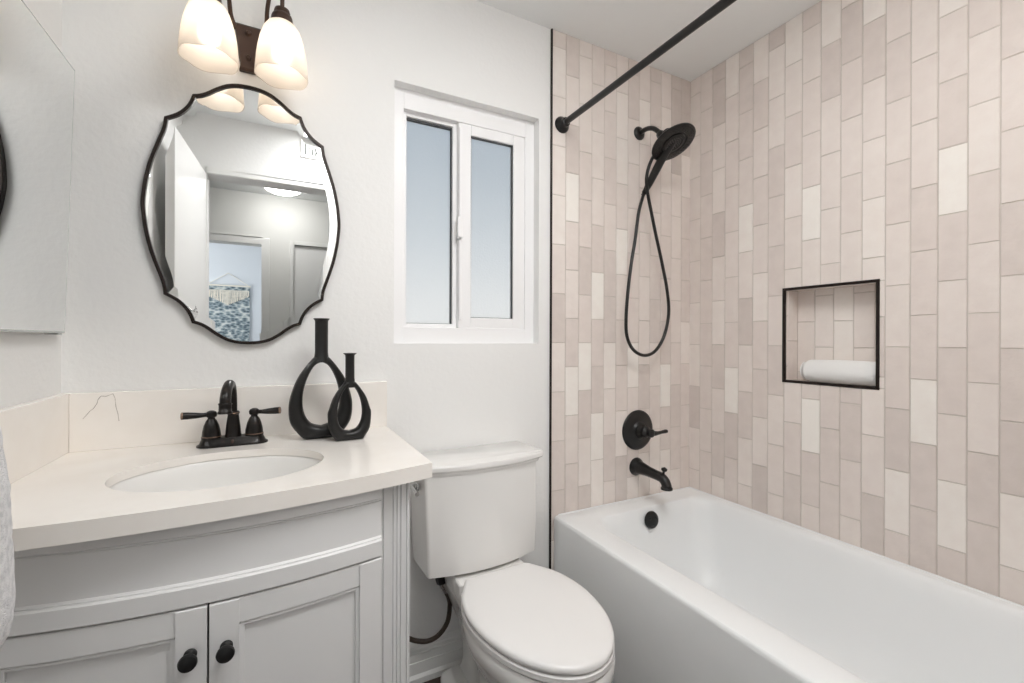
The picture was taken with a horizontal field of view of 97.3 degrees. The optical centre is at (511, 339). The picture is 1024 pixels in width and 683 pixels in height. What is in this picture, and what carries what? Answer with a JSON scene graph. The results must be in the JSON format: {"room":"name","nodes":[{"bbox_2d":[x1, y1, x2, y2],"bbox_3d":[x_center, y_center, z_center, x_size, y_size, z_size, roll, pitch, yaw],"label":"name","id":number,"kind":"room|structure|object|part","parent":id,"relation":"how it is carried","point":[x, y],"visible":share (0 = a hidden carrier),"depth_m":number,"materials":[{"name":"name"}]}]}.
{"room":"bathroom","nodes":[
{"label":"bathroom","id":0,"kind":"room"},
{"bbox_2d":[0,0,61,408],"bbox_3d":[-0.853,-0.040,0.462,0.100,2.483,1.530,0,0,-28],"label":"wall","id":1,"kind":"structure","parent":0,"point":[30,362],"depth_m":1.03,"materials":[{"name":"white paint"}]},
{"bbox_2d":[0,393,69,483],"bbox_3d":[-1.025,0.214,0.921,0.020,0.152,0.555,0,0,-28],"label":"backsplash","id":2,"kind":"structure","parent":1,"relation":"attached to","point":[35,433],"depth_m":0.99,"materials":[{"name":"stone"}]},
{"bbox_2d":[0,0,74,334],"bbox_3d":[-0.980,-0.346,0.858,0.040,0.667,0.610,0,0,-28],"label":"medicine cabinet","id":3,"kind":"object","parent":1,"relation":"attached to","point":[37,81],"visible":1,"depth_m":0.96,"materials":[{"name":"silver metal"}]},
{"bbox_2d":[61,0,690,643],"bbox_3d":[-0.143,-0.037,1.761,2.562,2.483,0.127,0,0,-28],"label":"wall","id":4,"kind":"structure","parent":0,"point":[122,333],"depth_m":1.62,"materials":[{"name":"white paint"}]},
{"bbox_2d":[69,381,386,452],"bbox_3d":[-0.784,0.214,1.349,0.804,0.152,0.018,0,0,-28],"label":"backsplash","id":5,"kind":"structure","parent":4,"relation":"attached to","point":[146,417],"depth_m":1.26,"materials":[{"name":"stone"}]},
{"bbox_2d":[140,84,340,343],"bbox_3d":[-0.785,-0.372,1.347,0.511,0.770,0.019,0,0,-28],"label":"wall mirror","id":6,"kind":"object","parent":4,"relation":"attached to","point":[240,213],"visible":1,"depth_m":1.33,"materials":[{"name":"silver metal"}]},
{"bbox_2d":[177,0,307,90],"bbox_3d":[-0.743,-0.897,1.266,0.308,0.309,0.202,0,0,-28],"label":"vanity light","id":7,"kind":"object","parent":4,"relation":"attached to","point":[274,53],"visible":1,"depth_m":1.23,"materials":[{"name":"white glass"}]},
{"bbox_3d":[-0.804,-0.819,1.197,0.136,0.152,0.136,0,0,-28],"label":"lamp shade","id":8,"kind":"part","parent":7,"relation":"part of","materials":[{"name":"white glass"}]},
{"bbox_3d":[-0.807,-0.983,1.263,0.018,0.138,0.144,0,0,-6],"label":"arm","id":9,"kind":"part","parent":7,"relation":"part of","materials":[{"name":"brown metal"}]},
{"bbox_3d":[-0.704,-0.983,1.318,0.147,0.138,0.020,0,0,40],"label":"arm","id":10,"kind":"part","parent":7,"relation":"part of","materials":[{"name":"brown metal"}]},
{"bbox_3d":[-0.652,-0.818,1.277,0.136,0.152,0.136,0,0,-28],"label":"lamp shade","id":11,"kind":"part","parent":7,"relation":"part of","materials":[{"name":"white glass"}]},
{"bbox_2d":[270,5,293,24],"bbox_3d":[-0.651,-0.913,1.277,0.061,0.053,0.061,0,0,-28],"label":"socket","id":12,"kind":"object","parent":7,"relation":"attached to","point":[280,13],"depth_m":1.25,"materials":[{"name":"brown metal"}]},
{"bbox_2d":[409,628,462,682],"bbox_3d":[-0.157,1.136,1.678,0.704,0.136,0.024,0,0,-28],"label":"baseboard","id":13,"kind":"structure","parent":4,"relation":"attached to","point":[427,662],"depth_m":1.61,"materials":[{"name":"white paint"}]},
{"bbox_2d":[394,87,533,343],"bbox_3d":[-0.179,-0.443,1.750,0.582,0.916,0.081,0,0,-28],"label":"window","id":14,"kind":"structure","parent":4,"relation":"in","point":[464,174],"depth_m":1.73,"materials":[{"name":"white plastic"}]},
{"bbox_3d":[-0.317,-0.437,1.702,0.174,0.749,0.004,0,0,-28],"label":"pane","id":15,"kind":"part","parent":14,"relation":"part of","materials":[{"name":"clear glass"}]},
{"bbox_3d":[-0.313,-0.439,1.696,0.210,0.785,0.033,0,0,-28],"label":"fixed light frame","id":16,"kind":"part","parent":14,"relation":"part of","materials":[{"name":"white plastic"}]},
{"bbox_3d":[-0.197,-0.443,1.714,0.011,0.732,0.009,0,0,-28],"label":"pull rail","id":17,"kind":"part","parent":14,"relation":"part of","materials":[{"name":"white plastic"}]},
{"bbox_3d":[-0.083,-0.438,1.792,0.288,0.787,0.026,0,0,-28],"label":"sliding sash","id":18,"kind":"part","parent":14,"relation":"part of","materials":[{"name":"white plastic"}]},
{"bbox_3d":[-0.084,-0.437,1.795,0.180,0.699,0.004,0,0,-28],"label":"pane","id":19,"kind":"part","parent":14,"relation":"part of","materials":[{"name":"clear glass"}]},
{"bbox_2d":[549,29,552,568],"bbox_3d":[0.159,-0.035,1.849,0.006,2.481,0.010,0,0,-28],"label":"trim","id":20,"kind":"structure","parent":4,"relation":"attached to","point":[551,68],"depth_m":1.85,"materials":[{"name":"brown metal"}]},
{"bbox_2d":[622,410,667,449],"bbox_3d":[0.599,0.412,2.024,0.185,0.182,0.098,0,0,-28],"label":"shower valve","id":21,"kind":"object","parent":4,"relation":"attached to","point":[637,429],"visible":1,"depth_m":2.04,"materials":[{"name":"black metal"}]},
{"bbox_3d":[0.655,0.413,2.016,0.093,0.027,0.027,0,0,-28],"label":"lever","id":22,"kind":"part","parent":21,"relation":"part of","materials":[{"name":"black metal"}]},
{"bbox_2d":[555,0,736,132],"bbox_3d":[0.559,-0.891,1.198,0.068,0.068,1.520,0,0,-28],"label":"shower curtain rod","id":23,"kind":"object","parent":4,"relation":"attached to","point":[562,124],"visible":1,"depth_m":1.43,"materials":[{"name":"black metal"}]},
{"bbox_2d":[629,457,672,490],"bbox_3d":[0.616,0.584,1.971,0.082,0.094,0.207,0,0,-28],"label":"tub spout","id":24,"kind":"object","parent":4,"relation":"attached to","point":[637,466],"visible":1,"depth_m":1.96,"materials":[{"name":"black metal"}]},
{"bbox_3d":[0.646,0.556,1.913,0.025,0.033,0.026,0,0,-28],"label":"diverter knob","id":25,"kind":"part","parent":24,"relation":"part of","materials":[{"name":"black metal"}]},
{"bbox_2d":[624,123,695,356],"bbox_3d":[0.641,-0.452,1.935,0.269,1.053,0.290,0,0,-28],"label":"shower fixture","id":26,"kind":"object","parent":4,"relation":"attached to","point":[671,142],"visible":1,"depth_m":1.95,"materials":[{"name":"black metal"}]},
{"bbox_3d":[0.618,-0.916,1.999,0.021,0.086,0.148,0,0,-28],"label":"arm","id":27,"kind":"part","parent":26,"relation":"part of","materials":[{"name":"black metal"}]},
{"bbox_3d":[0.636,-0.754,1.946,0.040,0.190,0.165,0,0,-30],"label":"sprayer handle","id":28,"kind":"part","parent":26,"relation":"part of","materials":[{"name":"black metal"}]},
{"bbox_2d":[423,676,440,682],"bbox_3d":[0.666,1.247,-1.065,4.600,0.080,5.950,0,0,-28],"label":"floor","id":29,"kind":"structure","parent":0,"point":[438,679],"depth_m":1.59,"materials":[{"name":"grey tile"}]},
{"bbox_2d":[0,483,409,682],"bbox_3d":[-0.678,0.764,1.066,0.770,0.876,0.613,0,0,-28],"label":"vanity cabinet","id":30,"kind":"object","parent":29,"relation":"on","point":[319,592],"visible":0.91,"depth_m":0.84,"materials":[{"name":"white paint"}]},
{"bbox_3d":[-0.720,0.786,0.772,0.247,0.511,0.013,0,0,-19],"label":"panel","id":31,"kind":"part","parent":30,"relation":"part of","materials":[{"name":"white paint"}]},
{"bbox_3d":[-0.720,0.786,0.772,0.341,0.604,0.029,0,0,-19],"label":"door","id":32,"kind":"part","parent":30,"relation":"part of","materials":[{"name":"white paint"}]},
{"bbox_3d":[-0.571,0.564,0.795,0.030,0.030,0.032,0,0,-28],"label":"knob","id":33,"kind":"part","parent":30,"relation":"part of","materials":[{"name":"black metal"}]},
{"bbox_3d":[-0.580,0.460,0.852,0.657,0.043,0.077,0,0,-28],"label":"bead rail","id":34,"kind":"part","parent":30,"relation":"part of","materials":[{"name":"white paint"}]},
{"bbox_3d":[-0.580,0.344,0.853,0.657,0.034,0.074,0,0,-28],"label":"moulding","id":35,"kind":"part","parent":30,"relation":"part of","materials":[{"name":"white paint"}]},
{"bbox_2d":[0,381,431,551],"bbox_3d":[-0.657,0.232,1.085,0.824,0.186,0.606,0,0,-28],"label":"countertop","id":36,"kind":"structure","parent":30,"relation":"on","point":[64,452],"depth_m":1.05,"materials":[{"name":"stone"}]},
{"bbox_2d":[109,456,320,491],"bbox_3d":[-0.657,0.392,1.034,0.453,0.162,0.358,0,0,-28],"label":"sink","id":37,"kind":"object","parent":36,"relation":"in","point":[242,470],"visible":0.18,"depth_m":1.16,"materials":[{"name":"white ceramic"}]},
{"bbox_2d":[180,380,280,448],"bbox_3d":[-0.771,0.198,1.246,0.159,0.184,0.195,0,0,24],"label":"faucet","id":38,"kind":"object","parent":36,"relation":"on","point":[211,437],"visible":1,"depth_m":1.24,"materials":[{"name":"black metal"}]},
{"bbox_3d":[-0.846,0.202,1.212,0.065,0.019,0.019,0,0,-37],"label":"lever","id":39,"kind":"part","parent":38,"relation":"part of","materials":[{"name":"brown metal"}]},
{"bbox_3d":[-0.822,0.231,1.233,0.047,0.076,0.047,0,0,-28],"label":"handle","id":40,"kind":"part","parent":38,"relation":"part of","materials":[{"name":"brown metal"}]},
{"bbox_3d":[-0.760,0.154,1.208,0.026,0.096,0.121,0,0,-23],"label":"spout","id":41,"kind":"part","parent":38,"relation":"part of","materials":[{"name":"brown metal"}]},
{"bbox_3d":[-0.777,0.279,1.256,0.171,0.023,0.059,0,0,-28],"label":"plate","id":42,"kind":"part","parent":38,"relation":"part of","materials":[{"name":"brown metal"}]},
{"bbox_3d":[-0.732,0.231,1.280,0.047,0.076,0.047,0,0,-28],"label":"handle","id":43,"kind":"part","parent":38,"relation":"part of","materials":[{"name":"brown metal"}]},
{"bbox_3d":[-0.701,0.202,1.288,0.065,0.019,0.019,0,0,-18],"label":"lever","id":44,"kind":"part","parent":38,"relation":"part of","materials":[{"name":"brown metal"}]},
{"bbox_2d":[288,318,351,438],"bbox_3d":[-0.568,0.113,1.343,0.176,0.355,0.053,0,0,-28],"label":"ring vase","id":45,"kind":"object","parent":36,"relation":"on","point":[304,428],"visible":0.92,"depth_m":1.32,"materials":[{"name":"black ceramic"}]},
{"bbox_2d":[328,353,370,440],"bbox_3d":[-0.475,0.165,1.320,0.121,0.253,0.042,0,0,-32],"label":"ring vase","id":46,"kind":"object","parent":36,"relation":"on","point":[339,434],"visible":1,"depth_m":1.31,"materials":[{"name":"black ceramic"}]},
{"bbox_3d":[-0.521,0.566,0.820,0.030,0.030,0.032,0,0,-28],"label":"knob","id":47,"kind":"part","parent":30,"relation":"part of","materials":[{"name":"black metal"}]},
{"bbox_3d":[-0.426,0.787,0.920,0.321,0.604,0.028,0,0,-35],"label":"door","id":48,"kind":"part","parent":30,"relation":"part of","materials":[{"name":"white paint"}]},
{"bbox_3d":[-0.426,0.787,0.921,0.228,0.511,0.012,0,0,-35],"label":"panel","id":49,"kind":"part","parent":30,"relation":"part of","materials":[{"name":"white paint"}]},
{"bbox_2d":[410,441,614,682],"bbox_3d":[-0.010,0.800,1.351,0.472,0.809,0.735,0,0,-28],"label":"toilet","id":50,"kind":"object","parent":29,"relation":"on","point":[473,520],"visible":0.97,"depth_m":1.42,"materials":[{"name":"white ceramic"}]},
{"bbox_3d":[-0.306,0.475,1.437,0.025,0.028,0.070,0,0,-28],"label":"flush lever","id":51,"kind":"part","parent":50,"relation":"part of","materials":[{"name":"silver metal"}]},
{"bbox_2d":[409,577,451,643],"bbox_3d":[-0.327,0.910,1.558,0.240,0.286,0.047,0,0,-15],"label":"supply hose","id":52,"kind":"object","parent":50,"relation":"attached to","point":[440,581],"visible":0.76,"depth_m":1.57,"materials":[{"name":"brown rubber"}]},
{"bbox_3d":[-0.127,0.599,1.575,0.424,0.330,0.213,0,0,-28],"label":"tank","id":53,"kind":"part","parent":50,"relation":"part of","materials":[{"name":"white ceramic"}]},
{"bbox_3d":[-0.118,0.414,1.576,0.456,0.038,0.236,0,0,-28],"label":"tank lid","id":54,"kind":"part","parent":50,"relation":"part of","materials":[{"name":"white ceramic"}]},
{"bbox_3d":[0.024,1.000,1.348,0.366,0.410,0.696,0,0,-28],"label":"bowl","id":55,"kind":"part","parent":50,"relation":"part of","materials":[{"name":"white ceramic"}]},
{"bbox_3d":[0.070,0.757,1.261,0.369,0.024,0.494,0,0,-28],"label":"lid","id":56,"kind":"part","parent":50,"relation":"part of","materials":[{"name":"white plastic"}]},
{"bbox_3d":[0.070,0.781,1.261,0.371,0.019,0.496,0,0,-28],"label":"seat","id":57,"kind":"part","parent":50,"relation":"part of","materials":[{"name":"white plastic"}]},
{"bbox_2d":[554,487,1023,682],"bbox_3d":[0.868,0.964,1.363,0.804,0.487,1.516,0,0,-28],"label":"bathtub","id":58,"kind":"object","parent":29,"relation":"on","point":[693,585],"visible":1,"depth_m":1.47,"materials":[{"name":"white ceramic"}]},
{"bbox_3d":[0.601,0.773,1.935,0.074,0.074,0.024,0,0,-28],"label":"overflow plate","id":59,"kind":"part","parent":58,"relation":"part of","materials":[{"name":"black metal"}]},
{"bbox_2d":[475,0,820,81],"bbox_3d":[0.675,-1.325,-1.066,4.600,0.100,5.950,0,0,-28],"label":"ceiling","id":60,"kind":"structure","parent":0,"point":[631,29],"depth_m":1.81,"materials":[{"name":"white paint"}]},
{"bbox_2d":[786,291,797,379],"bbox_3d":[1.134,-0.019,1.831,0.088,0.365,0.003,0,0,-28],"label":"wall","id":61,"kind":"structure","parent":0,"point":[791,296],"depth_m":1.83,"materials":[{"name":"tile"}]},
{"bbox_2d":[797,284,875,379],"bbox_3d":[1.245,-0.019,1.711,0.003,0.365,0.318,0,0,-28],"label":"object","id":62,"kind":"structure","parent":0,"point":[833,323],"depth_m":1.72,"materials":[{"name":"tile"}]},
{"bbox_2d":[689,0,1023,605],"bbox_3d":[1.229,-0.033,1.551,0.003,2.483,1.530,0,0,-28],"label":"wall","id":63,"kind":"structure","parent":0,"point":[851,140],"depth_m":1.53,"materials":[{"name":"tile"}]},
{"bbox_2d":[782,279,879,389],"bbox_3d":[1.169,-0.019,1.671,0.012,0.377,0.330,0,0,-28],"label":"trim","id":64,"kind":"structure","parent":63,"relation":"attached to","point":[877,281],"depth_m":1.63,"materials":[{"name":"brown metal"}]},
{"bbox_3d":[0.620,-0.034,0.302,2.562,2.483,0.120,0,0,-28],"label":"wall","id":65,"kind":"structure","parent":0,"visible":0},
{"bbox_3d":[-0.499,0.128,0.142,0.110,2.130,0.627,0,0,-28],"label":"door","id":66,"kind":"structure","parent":65,"relation":"in","visible":0},
{"bbox_2d":[0,427,15,648],"bbox_3d":[-0.573,0.098,0.417,0.158,0.445,0.196,0,0,-28],"label":"hand towel","id":67,"kind":"object","parent":66,"relation":"hanging from","point":[7,577],"visible":1,"depth_m":0.45,"materials":[{"name":"white fabric"}]},
{"bbox_3d":[1.302,-0.032,1.589,0.159,2.483,1.530,0,0,-28],"label":"wall","id":68,"kind":"structure","parent":0,"visible":0},
{"bbox_2d":[791,283,875,291],"bbox_3d":[1.208,-0.201,1.691,0.087,0.003,0.318,0,0,-28],"label":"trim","id":69,"kind":"structure","parent":68,"relation":"attached to","point":[865,283],"depth_m":1.71,"materials":[{"name":"black metal"}]},
{"bbox_3d":[1.207,0.163,1.691,0.087,0.003,0.318,0,0,-28],"label":"trim","id":70,"kind":"structure","parent":68,"relation":"attached to","visible":0},
{"bbox_2d":[800,360,875,385],"bbox_3d":[1.213,0.118,1.675,0.087,0.087,0.269,0,0,-28],"label":"rolled towel","id":71,"kind":"object","parent":70,"relation":"on","point":[850,372],"visible":0.86,"depth_m":1.64,"materials":[{"name":"white fabric"}]}
]}

